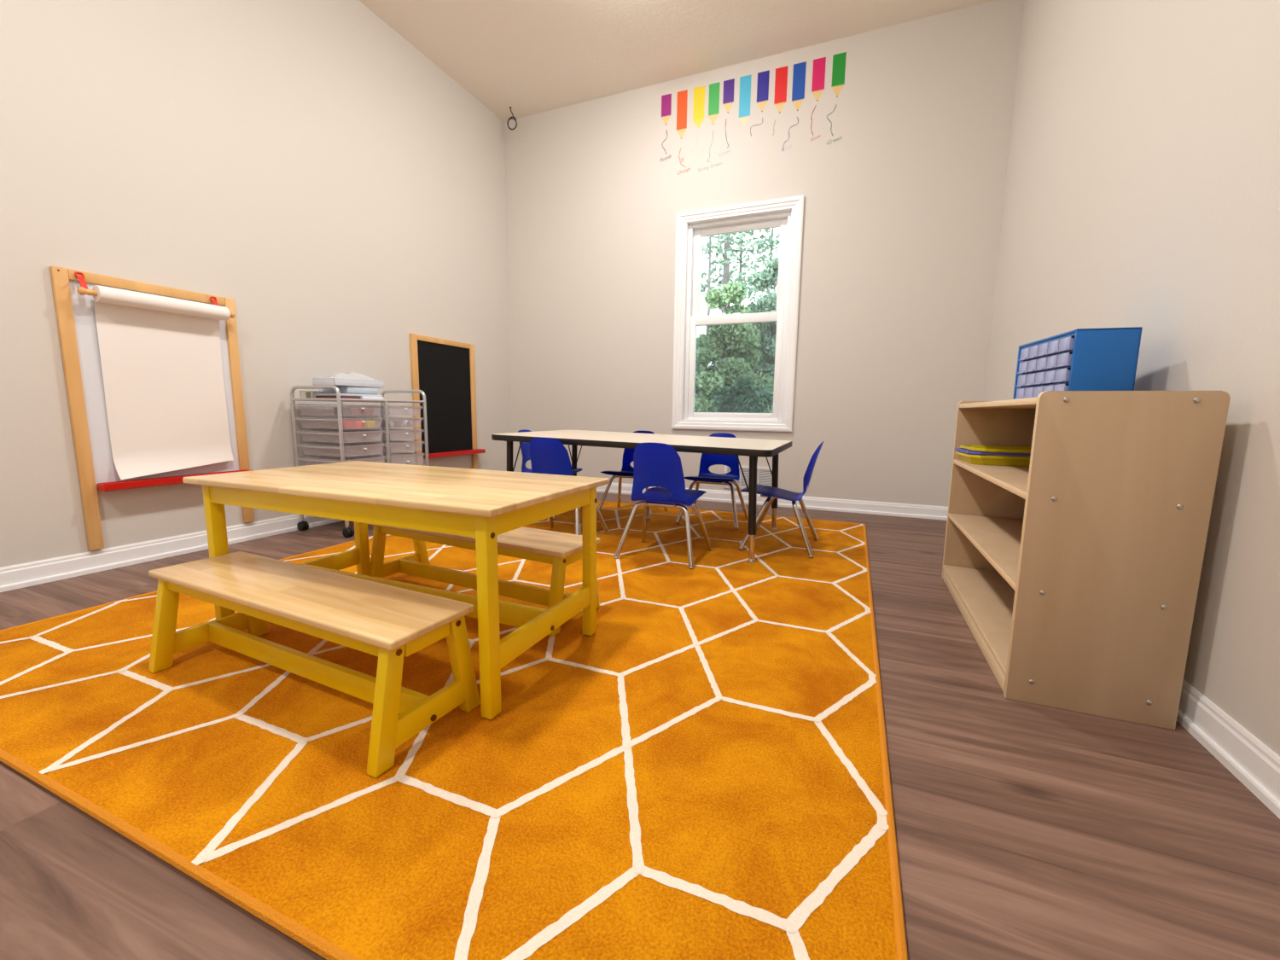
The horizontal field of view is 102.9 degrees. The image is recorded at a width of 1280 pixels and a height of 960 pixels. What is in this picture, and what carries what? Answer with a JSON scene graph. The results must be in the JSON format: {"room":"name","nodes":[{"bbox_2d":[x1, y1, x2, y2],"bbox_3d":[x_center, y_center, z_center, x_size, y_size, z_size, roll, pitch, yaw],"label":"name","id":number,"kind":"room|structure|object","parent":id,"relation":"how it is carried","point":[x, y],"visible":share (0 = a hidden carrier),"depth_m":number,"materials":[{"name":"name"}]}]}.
{"room":"children's room","nodes":[
{"label":"children's room","id":0,"kind":"room"},
{"bbox_2d":[0,0,511,567],"bbox_3d":[-2.251,-1.140,1.950,0.120,3.040,5.750,4,8,22],"label":"wall","id":1,"kind":"structure","parent":0,"point":[304,165],"depth_m":2.52,"materials":[{"name":"white paint"}]},
{"bbox_2d":[49,265,254,550],"bbox_3d":[-2.072,-0.294,2.257,0.081,1.099,0.616,4,8,22],"label":"easel","id":2,"kind":"object","parent":1,"relation":"attached to","point":[75,314],"visible":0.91,"depth_m":2.06,"materials":[{"name":"brown wood"}]},
{"bbox_2d":[76,285,235,479],"bbox_3d":[-2.053,-0.406,2.240,0.084,0.767,0.538,4,8,22],"label":"paper roll","id":3,"kind":"object","parent":2,"relation":"hanging from","point":[161,357],"visible":1,"depth_m":2.23,"materials":[{"name":"white paper"}]},
{"bbox_2d":[98,469,252,491],"bbox_3d":[-2.060,-0.003,2.308,0.060,0.031,0.551,4,8,22],"label":"tray","id":4,"kind":"object","parent":2,"relation":"on","point":[169,478],"depth_m":2.20,"materials":[{"name":"red plastic"}]},
{"bbox_2d":[0,513,343,592],"bbox_3d":[-2.209,0.329,2.113,0.018,0.086,5.490,4,8,22],"label":"baseboard","id":5,"kind":"structure","parent":1,"relation":"attached to","point":[23,575],"depth_m":2.18,"materials":[{"name":"white paint"}]},
{"bbox_2d":[409,333,485,469],"bbox_3d":[-1.414,-0.493,3.825,0.081,1.089,0.651,4,8,22],"label":"chalkboard","id":6,"kind":"object","parent":1,"relation":"attached to","point":[444,369],"visible":0.8,"depth_m":3.79,"materials":[{"name":"brown wood"}]},
{"bbox_2d":[428,448,484,458],"bbox_3d":[-1.395,-0.202,3.890,0.060,0.031,0.575,4,8,22],"label":"tray","id":7,"kind":"object","parent":6,"relation":"on","point":[441,452],"depth_m":3.85,"materials":[{"name":"red plastic"}]},
{"bbox_2d":[0,492,1279,959],"bbox_3d":[-0.570,0.512,1.459,3.805,0.060,5.750,4,8,22],"label":"floor","id":8,"kind":"structure","parent":0,"point":[1024,830],"depth_m":0.83,"materials":[{"name":"wood"}]},
{"bbox_2d":[290,384,429,537],"bbox_3d":[-1.588,-0.136,2.968,0.405,0.791,0.603,4,8,22],"label":"cart","id":9,"kind":"object","parent":8,"relation":"on","point":[348,532],"visible":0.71,"depth_m":2.81,"materials":[{"name":"grey metal"}]},
{"bbox_2d":[299,390,323,397],"bbox_3d":[-1.761,-0.454,2.754,0.100,0.048,0.086,4,8,22],"label":"carton","id":10,"kind":"object","parent":9,"relation":"on","point":[302,393],"visible":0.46,"depth_m":2.71,"materials":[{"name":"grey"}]},
{"bbox_2d":[316,395,360,398],"bbox_3d":[-1.617,-0.436,2.729,0.208,0.022,0.105,4,8,22],"label":"book","id":11,"kind":"object","parent":9,"relation":"on","point":[319,397],"visible":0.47,"depth_m":2.68,"materials":[{"name":"paper"}]},
{"bbox_2d":[314,393,382,396],"bbox_3d":[-1.614,-0.466,2.806,0.240,0.012,0.264,4,8,22],"label":"lid","id":12,"kind":"object","parent":11,"relation":"on","point":[316,394],"visible":0.7,"depth_m":2.71,"materials":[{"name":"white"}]},
{"bbox_2d":[318,385,378,394],"bbox_3d":[-1.603,-0.492,2.806,0.228,0.039,0.190,4,8,22],"label":"packet","id":13,"kind":"object","parent":12,"relation":"on","point":[343,389],"visible":0.69,"depth_m":2.73,"materials":[{"name":"white paper"}]},
{"bbox_2d":[312,377,383,388],"bbox_3d":[-1.573,-0.526,2.767,0.156,0.038,0.310,4,8,20],"label":"case","id":14,"kind":"object","parent":13,"relation":"on","point":[331,381],"visible":0.88,"depth_m":2.67,"materials":[{"name":"white plastic"}]},
{"bbox_2d":[334,407,350,415],"bbox_3d":[-1.569,-0.362,2.690,0.075,0.040,0.038,4,8,22],"label":"box","id":15,"kind":"object","parent":9,"relation":"in","point":[346,411],"visible":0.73,"depth_m":2.68,"materials":[{"name":"grey cardboard"}]},
{"bbox_2d":[337,420,355,429],"bbox_3d":[-1.553,-0.293,2.704,0.053,0.042,0.064,4,8,22],"label":"paper pad","id":16,"kind":"object","parent":9,"relation":"in","point":[346,424],"visible":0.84,"depth_m":2.69,"materials":[{"name":"paper"}]},
{"bbox_2d":[355,420,364,428],"bbox_3d":[-1.530,-0.300,2.757,0.053,0.042,0.048,4,8,22],"label":"paper pad","id":17,"kind":"object","parent":9,"relation":"in","point":[359,424],"visible":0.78,"depth_m":2.74,"materials":[{"name":"paper"}]},
{"bbox_2d":[350,408,373,415],"bbox_3d":[-1.533,-0.370,2.775,0.075,0.034,0.139,4,8,22],"label":"box","id":18,"kind":"object","parent":9,"relation":"in","point":[353,411],"visible":0.66,"depth_m":2.76,"materials":[{"name":"cardboard"}]},
{"bbox_2d":[363,419,375,428],"bbox_3d":[-1.503,-0.308,2.821,0.053,0.042,0.052,4,8,22],"label":"paper pad","id":19,"kind":"object","parent":9,"relation":"in","point":[369,424],"visible":0.85,"depth_m":2.80,"materials":[{"name":"yellow paper"}]},
{"bbox_2d":[360,396,383,399],"bbox_3d":[-1.579,-0.454,2.861,0.235,0.024,0.130,4,8,22],"label":"paper ream","id":20,"kind":"object","parent":9,"relation":"on","point":[365,398],"visible":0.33,"depth_m":2.81,"materials":[{"name":"white paper"}]},
{"bbox_2d":[375,421,394,427],"bbox_3d":[-1.496,-0.324,2.973,0.140,0.032,0.032,4,8,22],"label":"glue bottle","id":21,"kind":"object","parent":9,"relation":"in","point":[380,424],"visible":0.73,"depth_m":2.96,"materials":[{"name":"white plastic"}]},
{"bbox_2d":[393,421,401,427],"bbox_3d":[-1.477,-0.330,3.017,0.140,0.032,0.032,4,8,22],"label":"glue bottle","id":22,"kind":"object","parent":9,"relation":"in","point":[397,424],"visible":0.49,"depth_m":2.98,"materials":[{"name":"white plastic"}]},
{"bbox_2d":[400,421,407,426],"bbox_3d":[-1.459,-0.335,3.061,0.140,0.032,0.032,4,8,22],"label":"glue bottle","id":23,"kind":"object","parent":9,"relation":"in","point":[403,423],"visible":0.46,"depth_m":3.03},
{"bbox_2d":[394,420,413,426],"bbox_3d":[-1.440,-0.341,3.105,0.140,0.032,0.032,4,8,22],"label":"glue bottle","id":24,"kind":"object","parent":9,"relation":"in","point":[409,423],"visible":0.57,"depth_m":3.07,"materials":[{"name":"white plastic"}]},
{"bbox_2d":[0,500,907,959],"bbox_3d":[-0.305,0.377,2.201,2.397,0.015,2.994,4,8,22],"label":"area rug","id":25,"kind":"object","parent":8,"relation":"on","point":[703,773],"visible":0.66,"depth_m":0.97,"materials":[{"name":"orange carpet"}]},
{"bbox_2d":[148,551,480,777],"bbox_3d":[-0.801,0.372,1.209,0.889,0.252,0.268,4,9,25],"label":"bench","id":26,"kind":"object","parent":25,"relation":"on","point":[389,623],"visible":1,"depth_m":1.12,"materials":[{"name":"yellow paint"}]},
{"bbox_2d":[182,460,609,719],"bbox_3d":[-0.675,0.227,1.475,1.042,0.472,0.533,4,8,22],"label":"table","id":27,"kind":"object","parent":25,"relation":"on","point":[483,505],"visible":0.84,"depth_m":1.29,"materials":[{"name":"yellow paint"}]},
{"bbox_2d":[367,523,600,636],"bbox_3d":[-0.573,0.295,1.803,0.889,0.252,0.268,5,9,27],"label":"bench","id":28,"kind":"object","parent":25,"relation":"on","point":[560,549],"visible":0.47,"depth_m":1.72,"materials":[{"name":"yellow paint"}]},
{"bbox_2d":[517,430,582,519],"bbox_3d":[-0.600,-0.054,3.321,0.370,0.535,0.378,4,8,22],"label":"chair","id":29,"kind":"object","parent":25,"relation":"on","point":[525,447],"visible":0.17,"depth_m":3.31,"materials":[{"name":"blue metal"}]},
{"bbox_2d":[529,436,609,535],"bbox_3d":[-0.399,0.037,2.666,0.378,0.535,0.370,4,8,22],"label":"chair","id":30,"kind":"object","parent":25,"relation":"on","point":[549,456],"visible":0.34,"depth_m":2.50,"materials":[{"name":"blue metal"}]},
{"bbox_2d":[598,430,668,519],"bbox_3d":[-0.047,-0.048,3.327,0.378,0.535,0.370,4,8,22],"label":"chair","id":31,"kind":"object","parent":25,"relation":"on","point":[626,471],"visible":0.42,"depth_m":3.44,"materials":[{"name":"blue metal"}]},
{"bbox_2d":[491,430,792,562],"bbox_3d":[0.032,0.019,2.841,1.473,0.535,0.840,4,8,22],"label":"table","id":32,"kind":"object","parent":25,"relation":"on","point":[753,448],"visible":0.78,"depth_m":2.56,"materials":[{"name":"grey laminate"}]},
{"bbox_2d":[613,442,713,569],"bbox_3d":[0.123,0.084,2.370,0.378,0.535,0.370,4,8,22],"label":"chair","id":33,"kind":"object","parent":25,"relation":"on","point":[654,464],"visible":1,"depth_m":2.24,"materials":[{"name":"blue plastic"}]},
{"bbox_2d":[675,432,748,529],"bbox_3d":[0.453,-0.012,3.105,0.378,0.535,0.370,4,8,22],"label":"chair","id":34,"kind":"object","parent":25,"relation":"on","point":[705,476],"visible":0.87,"depth_m":3.18,"materials":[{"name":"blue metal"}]},
{"bbox_2d":[738,441,823,558],"bbox_3d":[0.713,0.065,2.566,0.370,0.535,0.378,4,8,22],"label":"chair","id":35,"kind":"object","parent":25,"relation":"on","point":[770,492],"visible":0.91,"depth_m":2.48,"materials":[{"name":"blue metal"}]},
{"bbox_2d":[941,390,1230,729],"bbox_3d":[1.224,0.117,1.581,0.313,0.735,0.993,4,8,22],"label":"storage shelf","id":36,"kind":"object","parent":8,"relation":"on","point":[1074,573],"visible":1,"depth_m":1.14,"materials":[{"name":"brown wood"}]},
{"bbox_2d":[955,451,1029,466],"bbox_3d":[1.355,-0.078,1.892,0.286,0.034,0.224,3,8,17],"label":"plastic tray","id":37,"kind":"object","parent":36,"relation":"on","point":[974,459],"visible":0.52,"depth_m":1.81,"materials":[{"name":"yellow plastic"}]},
{"bbox_2d":[954,448,1030,456],"bbox_3d":[1.354,-0.091,1.893,0.286,0.034,0.224,3,8,17],"label":"plastic tray","id":38,"kind":"object","parent":37,"relation":"on","point":[960,450],"visible":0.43,"depth_m":1.81,"materials":[{"name":"blue plastic"}]},
{"bbox_2d":[960,444,1031,457],"bbox_3d":[1.365,-0.102,1.880,0.286,0.034,0.224,3,8,17],"label":"plastic tray","id":39,"kind":"object","parent":38,"relation":"on","point":[972,448],"visible":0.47,"depth_m":1.85,"materials":[{"name":"yellow plastic"}]},
{"bbox_2d":[1012,326,1142,399],"bbox_3d":[1.247,-0.322,1.493,0.152,0.184,0.357,3,8,16],"label":"drawer organizer","id":40,"kind":"object","parent":36,"relation":"on","point":[1106,358],"visible":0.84,"depth_m":1.33,"materials":[{"name":"blue plastic"}]},
{"bbox_2d":[359,0,993,121],"bbox_3d":[-0.531,-2.570,1.041,3.805,0.080,5.750,4,8,22],"label":"ceiling","id":41,"kind":"structure","parent":0,"point":[530,57],"depth_m":3.23,"materials":[{"name":"white paint"}]},
{"bbox_2d":[506,106,517,130],"bbox_3d":[-1.017,-2.862,4.041,0.090,0.162,0.030,4,8,22],"label":"coiled cable","id":42,"kind":"object","parent":41,"relation":"hanging from","point":[510,118],"visible":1,"depth_m":4.04,"materials":[{"name":"grey plastic"}]},
{"bbox_2d":[504,0,1023,506],"bbox_3d":[0.529,-1.359,3.818,3.565,3.040,0.140,4,8,22],"label":"wall","id":43,"kind":"structure","parent":0,"point":[902,219],"depth_m":3.46,"materials":[{"name":"white paint"}]},
{"bbox_2d":[659,93,671,162],"bbox_3d":[0.190,-2.569,3.726,0.089,0.449,0.001,4,8,22],"label":"decal","id":44,"kind":"object","parent":43,"relation":"attached to","point":[666,99],"visible":1,"depth_m":3.71,"materials":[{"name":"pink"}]},
{"bbox_2d":[676,89,689,174],"bbox_3d":[0.317,-2.507,3.681,0.112,0.557,0.001,4,8,22],"label":"decal","id":45,"kind":"object","parent":43,"relation":"attached to","point":[682,96],"visible":1,"depth_m":3.67,"materials":[{"name":"orange paper"}]},
{"bbox_2d":[691,85,704,156],"bbox_3d":[0.415,-2.551,3.634,0.108,0.453,0.001,4,8,22],"label":"decal","id":46,"kind":"object","parent":43,"relation":"attached to","point":[699,92],"visible":1,"depth_m":3.62,"materials":[{"name":"yellow paper"}]},
{"bbox_2d":[698,81,722,170],"bbox_3d":[0.501,-2.490,3.606,0.181,0.566,0.001,4,8,22],"label":"decal","id":47,"kind":"object","parent":43,"relation":"attached to","point":[713,100],"visible":1,"depth_m":3.58,"materials":[{"name":"green paper"}]},
{"bbox_2d":[719,78,734,157],"bbox_3d":[0.605,-2.523,3.558,0.092,0.485,0.001,4,8,22],"label":"decal","id":48,"kind":"object","parent":43,"relation":"attached to","point":[729,85],"visible":1,"depth_m":3.54,"materials":[{"name":"purple paper"}]},
{"bbox_2d":[671,194,804,431],"bbox_3d":[0.702,-1.161,3.759,0.901,1.579,0.162,4,8,22],"label":"window","id":49,"kind":"structure","parent":43,"relation":"in","point":[787,214],"depth_m":3.71,"materials":[{"name":"white paint"}]},
{"bbox_2d":[738,74,751,125],"bbox_3d":[0.720,-2.601,3.499,0.078,0.312,0.001,4,8,22],"label":"decal","id":50,"kind":"object","parent":43,"relation":"attached to","point":[745,81],"visible":1,"depth_m":3.50,"materials":[{"name":"teal paper"}]},
{"bbox_2d":[723,465,772,488],"bbox_3d":[0.813,-0.014,3.791,0.380,0.176,0.010,4,8,22],"label":"air vent","id":51,"kind":"object","parent":43,"relation":"in","point":[764,475],"visible":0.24,"depth_m":3.78,"materials":[{"name":"white metal"}]},
{"bbox_2d":[750,69,769,136],"bbox_3d":[0.813,-2.555,3.466,0.115,0.392,0.001,4,8,22],"label":"decal","id":52,"kind":"object","parent":43,"relation":"attached to","point":[763,77],"visible":1,"depth_m":3.45,"materials":[{"name":"blue"}]},
{"bbox_2d":[596,482,948,520],"bbox_3d":[0.480,0.114,3.944,3.529,0.086,0.018,4,8,22],"label":"baseboard","id":53,"kind":"structure","parent":43,"relation":"attached to","point":[820,503],"depth_m":3.56,"materials":[{"name":"white paint"}]},
{"bbox_2d":[772,65,788,135],"bbox_3d":[0.938,-2.536,3.416,0.084,0.413,0.001,4,8,22],"label":"decal","id":54,"kind":"object","parent":43,"relation":"attached to","point":[781,81],"visible":1,"depth_m":3.40,"materials":[{"name":"red paper"}]},
{"bbox_2d":[780,61,806,152],"bbox_3d":[1.020,-2.473,3.390,0.135,0.529,0.001,4,8,22],"label":"decal","id":55,"kind":"object","parent":43,"relation":"attached to","point":[799,75],"visible":1,"depth_m":3.36,"materials":[{"name":"blue paper"}]},
{"bbox_2d":[810,57,826,141],"bbox_3d":[1.158,-2.480,3.331,0.078,0.495,0.001,4,8,22],"label":"decal","id":56,"kind":"object","parent":43,"relation":"attached to","point":[818,70],"visible":1,"depth_m":3.31,"materials":[{"name":"pink paper"}]},
{"bbox_2d":[826,52,846,144],"bbox_3d":[1.263,-2.455,3.290,0.101,0.530,0.001,4,8,22],"label":"decal","id":57,"kind":"object","parent":43,"relation":"attached to","point":[839,60],"visible":1,"depth_m":3.27,"materials":[{"name":"green paper"}]},
{"bbox_2d":[983,0,1279,756],"bbox_3d":[1.150,-0.908,0.551,0.120,3.040,5.750,4,8,22],"label":"wall","id":58,"kind":"structure","parent":0,"point":[1142,189],"depth_m":1.30,"materials":[{"name":"white paint"}]},
{"bbox_2d":[1176,679,1279,819],"bbox_3d":[1.064,0.552,0.766,0.018,0.086,5.490,4,8,22],"label":"baseboard","id":59,"kind":"structure","parent":58,"relation":"attached to","point":[1252,762],"depth_m":1.00,"materials":[{"name":"white paint"}]},
{"label":"outside","id":60,"kind":"structure","parent":0,"visible":0},
{"bbox_3d":[7.747,-1.933,23.773,56.000,0.100,42.060,4,8,22],"label":"ground","id":61,"kind":"structure","parent":60,"visible":0},
{"bbox_2d":[705,235,711,334],"bbox_3d":[1.831,-6.162,12.624,3.219,11.129,2.495,7,10,41],"label":"pine tree","id":62,"kind":"object","parent":61,"relation":"on","point":[710,237],"visible":0.02,"depth_m":12.67,"materials":[{"name":"green plant"}]},
{"bbox_2d":[694,347,725,412],"bbox_3d":[0.882,-1.121,8.858,2.052,2.356,1.868,4,8,22],"label":"bush","id":63,"kind":"object","parent":61,"relation":"on","point":[706,383],"visible":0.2,"depth_m":8.47,"materials":[{"name":"green plant"}]},
{"bbox_2d":[696,280,773,413],"bbox_3d":[1.861,-2.034,10.186,2.626,3.770,2.316,4,8,22],"label":"pine tree","id":64,"kind":"object","parent":61,"relation":"on","point":[742,339],"visible":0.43,"depth_m":9.74,"materials":[{"name":"green plant"}]},
{"bbox_2d":[700,229,779,361],"bbox_3d":[2.426,-6.825,13.379,3.205,12.256,3.360,-4,9,-30],"label":"pine tree","id":65,"kind":"object","parent":61,"relation":"on","point":[727,241],"visible":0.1,"depth_m":13.55,"materials":[{"name":"green plant"}]},
{"bbox_2d":[738,232,742,305],"bbox_3d":[2.930,-6.829,14.330,4.239,12.020,3.423,4,8,22],"label":"pine tree","id":66,"kind":"object","parent":61,"relation":"on","point":[740,266],"visible":0.02,"depth_m":14.57,"materials":[{"name":"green plant"}]},
{"bbox_2d":[709,374,773,413],"bbox_3d":[1.433,-0.674,7.609,1.558,1.736,1.838,-4,9,-33],"label":"bush","id":67,"kind":"object","parent":61,"relation":"on","point":[743,396],"visible":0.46,"depth_m":7.26,"materials":[{"name":"green plant"}]},
{"bbox_2d":[713,227,779,363],"bbox_3d":[4.175,-5.885,16.207,3.438,9.675,3.129,-4,9,-29],"label":"pine tree","id":68,"kind":"object","parent":61,"relation":"on","point":[759,259],"visible":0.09,"depth_m":16.21,"materials":[{"name":"green plant"}]},
{"bbox_2d":[727,256,779,380],"bbox_3d":[2.818,-2.473,10.928,2.580,4.546,2.570,-2,8,-20],"label":"pine tree","id":69,"kind":"object","parent":61,"relation":"on","point":[766,279],"visible":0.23,"depth_m":10.50,"materials":[{"name":"green plant"}]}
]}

